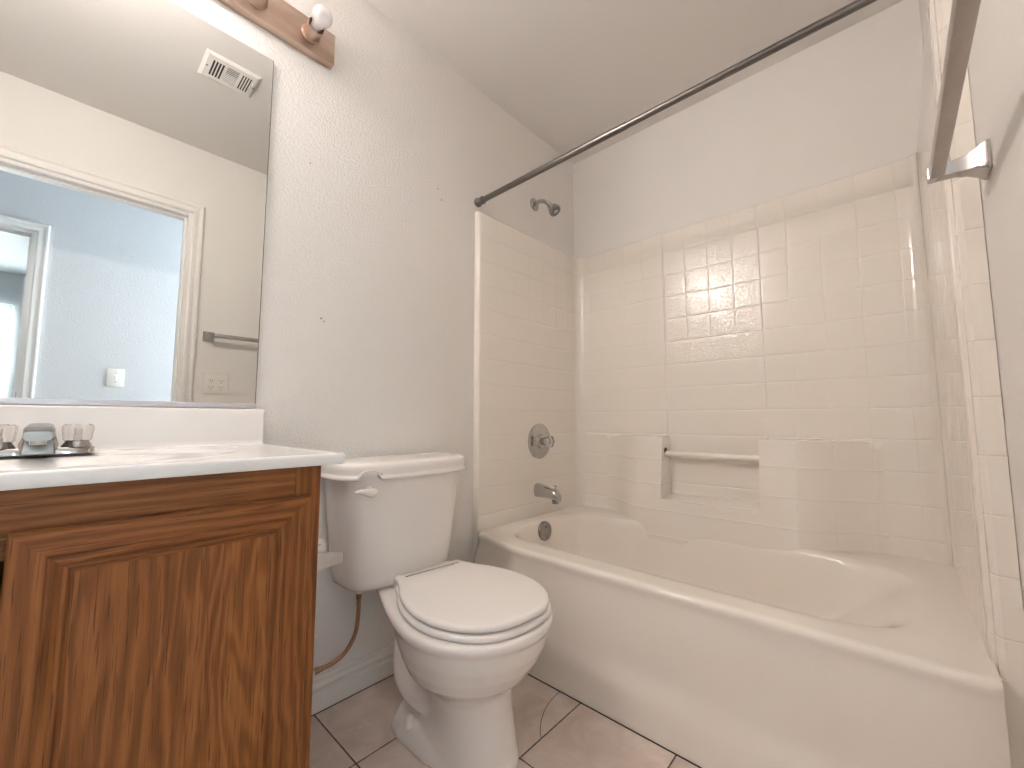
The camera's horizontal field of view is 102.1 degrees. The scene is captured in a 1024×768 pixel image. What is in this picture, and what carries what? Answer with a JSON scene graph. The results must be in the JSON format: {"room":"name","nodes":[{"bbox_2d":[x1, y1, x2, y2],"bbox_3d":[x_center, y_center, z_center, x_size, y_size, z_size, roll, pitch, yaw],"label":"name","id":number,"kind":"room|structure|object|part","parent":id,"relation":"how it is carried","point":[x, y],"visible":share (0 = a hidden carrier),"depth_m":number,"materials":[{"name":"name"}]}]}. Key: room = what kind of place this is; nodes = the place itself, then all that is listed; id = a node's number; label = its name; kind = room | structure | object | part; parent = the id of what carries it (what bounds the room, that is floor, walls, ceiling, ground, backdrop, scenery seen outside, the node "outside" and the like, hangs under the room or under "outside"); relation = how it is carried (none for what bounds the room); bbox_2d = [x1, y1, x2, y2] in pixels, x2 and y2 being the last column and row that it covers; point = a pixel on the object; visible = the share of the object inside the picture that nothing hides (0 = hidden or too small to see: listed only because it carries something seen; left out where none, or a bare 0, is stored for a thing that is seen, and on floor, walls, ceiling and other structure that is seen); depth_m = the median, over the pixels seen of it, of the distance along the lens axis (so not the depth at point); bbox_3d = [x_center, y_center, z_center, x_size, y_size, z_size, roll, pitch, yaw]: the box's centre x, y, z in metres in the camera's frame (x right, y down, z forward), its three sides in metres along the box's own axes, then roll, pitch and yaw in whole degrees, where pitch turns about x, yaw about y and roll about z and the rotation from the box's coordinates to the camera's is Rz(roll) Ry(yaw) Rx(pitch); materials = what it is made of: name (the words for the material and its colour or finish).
{"room":"bathroom","nodes":[
{"label":"bathroom","id":0,"kind":"room"},
{"bbox_2d":[0,0,573,678],"bbox_3d":[-0.499,-0.183,1.528,0.100,2.440,2.652,-5,-7,42],"label":"wall","id":1,"kind":"structure","parent":0,"point":[380,159],"depth_m":1.48,"materials":[{"name":"paint"}]},
{"bbox_2d":[0,405,263,449],"bbox_3d":[-0.992,0.094,0.865,0.032,0.098,0.844,-5,-7,42],"label":"backsplash","id":2,"kind":"structure","parent":1,"relation":"attached to","point":[115,427],"depth_m":0.99,"materials":[{"name":"white stone"}]},
{"bbox_2d":[0,0,273,407],"bbox_3d":[-1.003,-0.485,0.921,0.010,1.060,0.816,-5,-7,42],"label":"wall mirror","id":3,"kind":"object","parent":1,"relation":"attached to","point":[135,134],"visible":1,"depth_m":1.00,"materials":[{"name":"silver mirror"}]},
{"bbox_2d":[218,0,334,69],"bbox_3d":[-0.872,-1.149,1.020,0.147,0.110,0.920,-5,-7,42],"label":"vanity light","id":4,"kind":"object","parent":1,"relation":"attached to","point":[279,18],"depth_m":1.28,"materials":[{"name":"brown wood"}]},
{"bbox_3d":[-0.595,-1.126,1.282,0.094,0.057,0.057,-5,-7,42],"label":"light bulb","id":5,"kind":"part","parent":4,"relation":"part of","materials":[{"name":"white glass"}]},
{"bbox_2d":[311,643,393,715],"bbox_3d":[-0.452,0.951,1.396,0.014,0.096,0.853,-5,-7,42],"label":"baseboard","id":6,"kind":"structure","parent":1,"relation":"attached to","point":[336,685],"depth_m":1.32,"materials":[{"name":"white wood"}]},
{"bbox_2d":[311,674,701,767],"bbox_3d":[0.065,0.954,0.888,1.432,0.002,0.792,-5,-7,42],"label":"trim","id":7,"kind":"structure","parent":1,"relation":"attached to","point":[393,674],"depth_m":1.24,"materials":[{"name":"black"}]},
{"bbox_2d":[530,198,560,216],"bbox_3d":[0.177,-0.920,2.135,0.162,0.135,0.068,-5,-7,42],"label":"shower fixture","id":8,"kind":"object","parent":1,"relation":"attached to","point":[554,209],"visible":1,"depth_m":2.12,"materials":[{"name":"silver metal"}]},
{"bbox_3d":[0.160,-0.936,2.153,0.109,0.062,0.021,-5,-7,42],"label":"shower arm","id":9,"kind":"part","parent":8,"relation":"part of","materials":[{"name":"silver metal"}]},
{"bbox_2d":[474,0,876,206],"bbox_3d":[0.389,-0.865,1.377,1.488,0.042,0.042,-5,-7,42],"label":"curtain rod","id":10,"kind":"object","parent":1,"relation":"attached to","point":[856,5],"visible":1,"depth_m":1.23,"materials":[{"name":"silver metal"}]},
{"bbox_2d":[309,674,697,767],"bbox_3d":[0.090,1.010,0.880,1.700,0.110,2.652,-5,-7,42],"label":"floor","id":11,"kind":"structure","parent":0,"point":[554,730],"depth_m":1.15,"materials":[{"name":"tile"}]},
{"bbox_2d":[0,466,320,767],"bbox_3d":[-0.823,0.539,0.644,0.528,0.787,0.801,-5,-7,42],"label":"vanity cabinet","id":12,"kind":"object","parent":11,"relation":"on","point":[159,622],"visible":0.84,"depth_m":0.61,"materials":[{"name":"brown wood"}]},
{"bbox_3d":[-0.649,0.177,0.515,0.019,0.087,0.709,-5,-7,42],"label":"frame rail","id":13,"kind":"part","parent":12,"relation":"part of","materials":[{"name":"brown wood"}]},
{"bbox_3d":[-0.502,0.227,0.643,0.018,0.061,0.362,-5,-7,42],"label":"rail","id":14,"kind":"part","parent":12,"relation":"part of","materials":[{"name":"brown wood"}]},
{"bbox_3d":[-0.506,0.508,0.622,0.008,0.506,0.244,-5,-7,42],"label":"door","id":15,"kind":"part","parent":12,"relation":"part of","materials":[{"name":"brown wood"}]},
{"bbox_2d":[0,405,344,490],"bbox_3d":[-0.809,0.138,0.693,0.529,0.217,0.844,-5,-7,42],"label":"countertop","id":16,"kind":"structure","parent":12,"relation":"on","point":[130,443],"depth_m":0.87,"materials":[{"name":"white stone"}]},
{"bbox_2d":[0,423,94,456],"bbox_3d":[-0.892,0.104,0.781,0.122,0.060,0.154,-5,-7,42],"label":"sink faucet","id":17,"kind":"object","parent":16,"relation":"on","point":[37,438],"visible":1,"depth_m":0.77,"materials":[{"name":"silver metal"}]},
{"bbox_3d":[-0.948,0.113,0.762,0.045,0.014,0.045,-5,-7,42],"label":"handle","id":18,"kind":"part","parent":17,"relation":"part of","materials":[{"name":"silver metal"}]},
{"bbox_3d":[-0.948,0.091,0.764,0.045,0.034,0.045,-3,-6,27],"label":"handle knob","id":19,"kind":"part","parent":17,"relation":"part of","materials":[{"name":"white plastic"}]},
{"bbox_3d":[-0.892,0.102,0.781,0.122,0.056,0.051,-5,-7,42],"label":"spout","id":20,"kind":"part","parent":17,"relation":"part of","materials":[{"name":"silver metal"}]},
{"bbox_3d":[-0.879,0.119,0.837,0.045,0.014,0.045,-5,-7,42],"label":"handle","id":21,"kind":"part","parent":17,"relation":"part of","materials":[{"name":"silver metal"}]},
{"bbox_3d":[-0.879,0.097,0.839,0.045,0.034,0.045,-3,-6,27],"label":"handle knob","id":22,"kind":"part","parent":17,"relation":"part of","materials":[{"name":"white plastic"}]},
{"bbox_2d":[317,537,342,570],"bbox_3d":[-0.475,0.375,0.948,0.179,0.070,0.096,-5,-7,42],"label":"toilet paper holder","id":23,"kind":"object","parent":12,"relation":"attached to","point":[325,559],"visible":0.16,"depth_m":0.90,"materials":[{"name":"white plastic"}]},
{"bbox_3d":[-0.413,0.377,0.891,0.010,0.058,0.096,-5,-7,42],"label":"arm","id":24,"kind":"part","parent":23,"relation":"part of","materials":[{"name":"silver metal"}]},
{"bbox_2d":[321,452,552,767],"bbox_3d":[-0.199,0.605,1.199,0.667,0.752,0.480,-5,-7,42],"label":"toilet","id":25,"kind":"object","parent":11,"relation":"on","point":[467,633],"visible":1,"depth_m":1.12,"materials":[{"name":"white ceramic"}]},
{"bbox_2d":[314,594,360,674],"bbox_3d":[-0.515,0.733,1.224,0.129,0.199,0.023,3,-6,-34],"label":"water supply line","id":26,"kind":"object","parent":25,"relation":"hanging from","point":[317,670],"visible":1,"depth_m":1.24,"materials":[{"name":"gold metal"}]},
{"bbox_3d":[-0.408,0.308,1.162,0.016,0.028,0.075,-3,-6,33],"label":"lever arm","id":27,"kind":"part","parent":25,"relation":"part of","materials":[{"name":"white plastic"}]},
{"bbox_3d":[-0.366,0.441,1.367,0.203,0.368,0.443,-5,-7,42],"label":"tank","id":28,"kind":"part","parent":25,"relation":"part of","materials":[{"name":"white ceramic"}]},
{"bbox_3d":[-0.360,0.269,1.376,0.232,0.052,0.480,-5,-7,42],"label":"tank lid","id":29,"kind":"part","parent":25,"relation":"part of","materials":[{"name":"white ceramic"}]},
{"bbox_3d":[-0.171,0.796,1.179,0.620,0.368,0.417,-5,-7,42],"label":"bowl","id":30,"kind":"part","parent":25,"relation":"part of","materials":[{"name":"white ceramic"}]},
{"bbox_3d":[-0.124,0.580,1.164,0.468,0.016,0.377,-5,-7,42],"label":"seat lid","id":31,"kind":"part","parent":25,"relation":"part of","materials":[{"name":"white plastic"}]},
{"bbox_2d":[474,505,1010,767],"bbox_3d":[0.625,0.802,1.495,1.420,0.410,0.844,-5,-7,42],"label":"bathtub","id":32,"kind":"object","parent":11,"relation":"on","point":[719,654],"visible":0.88,"depth_m":1.07,"materials":[{"name":"white ceramic"}]},
{"bbox_3d":[0.153,0.677,1.907,0.022,0.087,0.087,-5,-7,42],"label":"overflow plate","id":33,"kind":"part","parent":32,"relation":"part of","materials":[{"name":"silver metal"}]},
{"bbox_2d":[472,0,1023,767],"bbox_3d":[0.648,0.106,1.576,1.488,1.812,0.790,-5,-7,42],"label":"shower surround","id":34,"kind":"object","parent":32,"relation":"on","point":[816,367],"visible":0.97,"depth_m":1.65,"materials":[{"name":"white tile"}]},
{"bbox_2d":[528,424,554,458],"bbox_3d":[0.164,0.282,2.033,0.078,0.174,0.174,-5,-7,42],"label":"shower valve","id":35,"kind":"object","parent":34,"relation":"attached to","point":[540,440],"visible":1,"depth_m":2.02,"materials":[{"name":"silver metal"}]},
{"bbox_3d":[0.179,0.281,2.019,0.037,0.058,0.064,-5,-7,42],"label":"knob","id":36,"kind":"part","parent":35,"relation":"part of","materials":[{"name":"white plastic"}]},
{"bbox_2d":[534,483,560,503],"bbox_3d":[0.172,0.522,1.978,0.137,0.084,0.054,-5,-7,42],"label":"tub spout","id":37,"kind":"object","parent":34,"relation":"attached to","point":[540,490],"visible":1,"depth_m":1.96,"materials":[{"name":"silver metal"}]},
{"bbox_2d":[366,0,902,163],"bbox_3d":[0.090,-1.496,1.098,1.700,0.100,2.652,-5,-7,42],"label":"ceiling","id":38,"kind":"structure","parent":0,"point":[570,72],"depth_m":1.70,"materials":[{"name":"paint"}]},
{"bbox_2d":[573,0,923,257],"bbox_3d":[0.950,-0.149,1.927,1.490,2.440,0.100,-5,-7,42],"label":"wall","id":39,"kind":"structure","parent":0,"point":[847,103],"depth_m":1.79,"materials":[{"name":"paint"}]},
{"bbox_2d":[919,0,1023,610],"bbox_3d":[0.675,-0.277,0.452,0.110,2.440,2.652,-5,-7,42],"label":"wall","id":40,"kind":"structure","parent":0,"point":[996,58],"depth_m":0.69,"materials":[{"name":"paint"}]},
{"bbox_2d":[926,0,992,183],"bbox_3d":[0.637,-0.420,0.564,0.080,0.054,0.616,-5,-7,42],"label":"towel bar","id":41,"kind":"object","parent":40,"relation":"attached to","point":[977,163],"visible":1,"depth_m":0.60,"materials":[{"name":"metal"}]}
]}

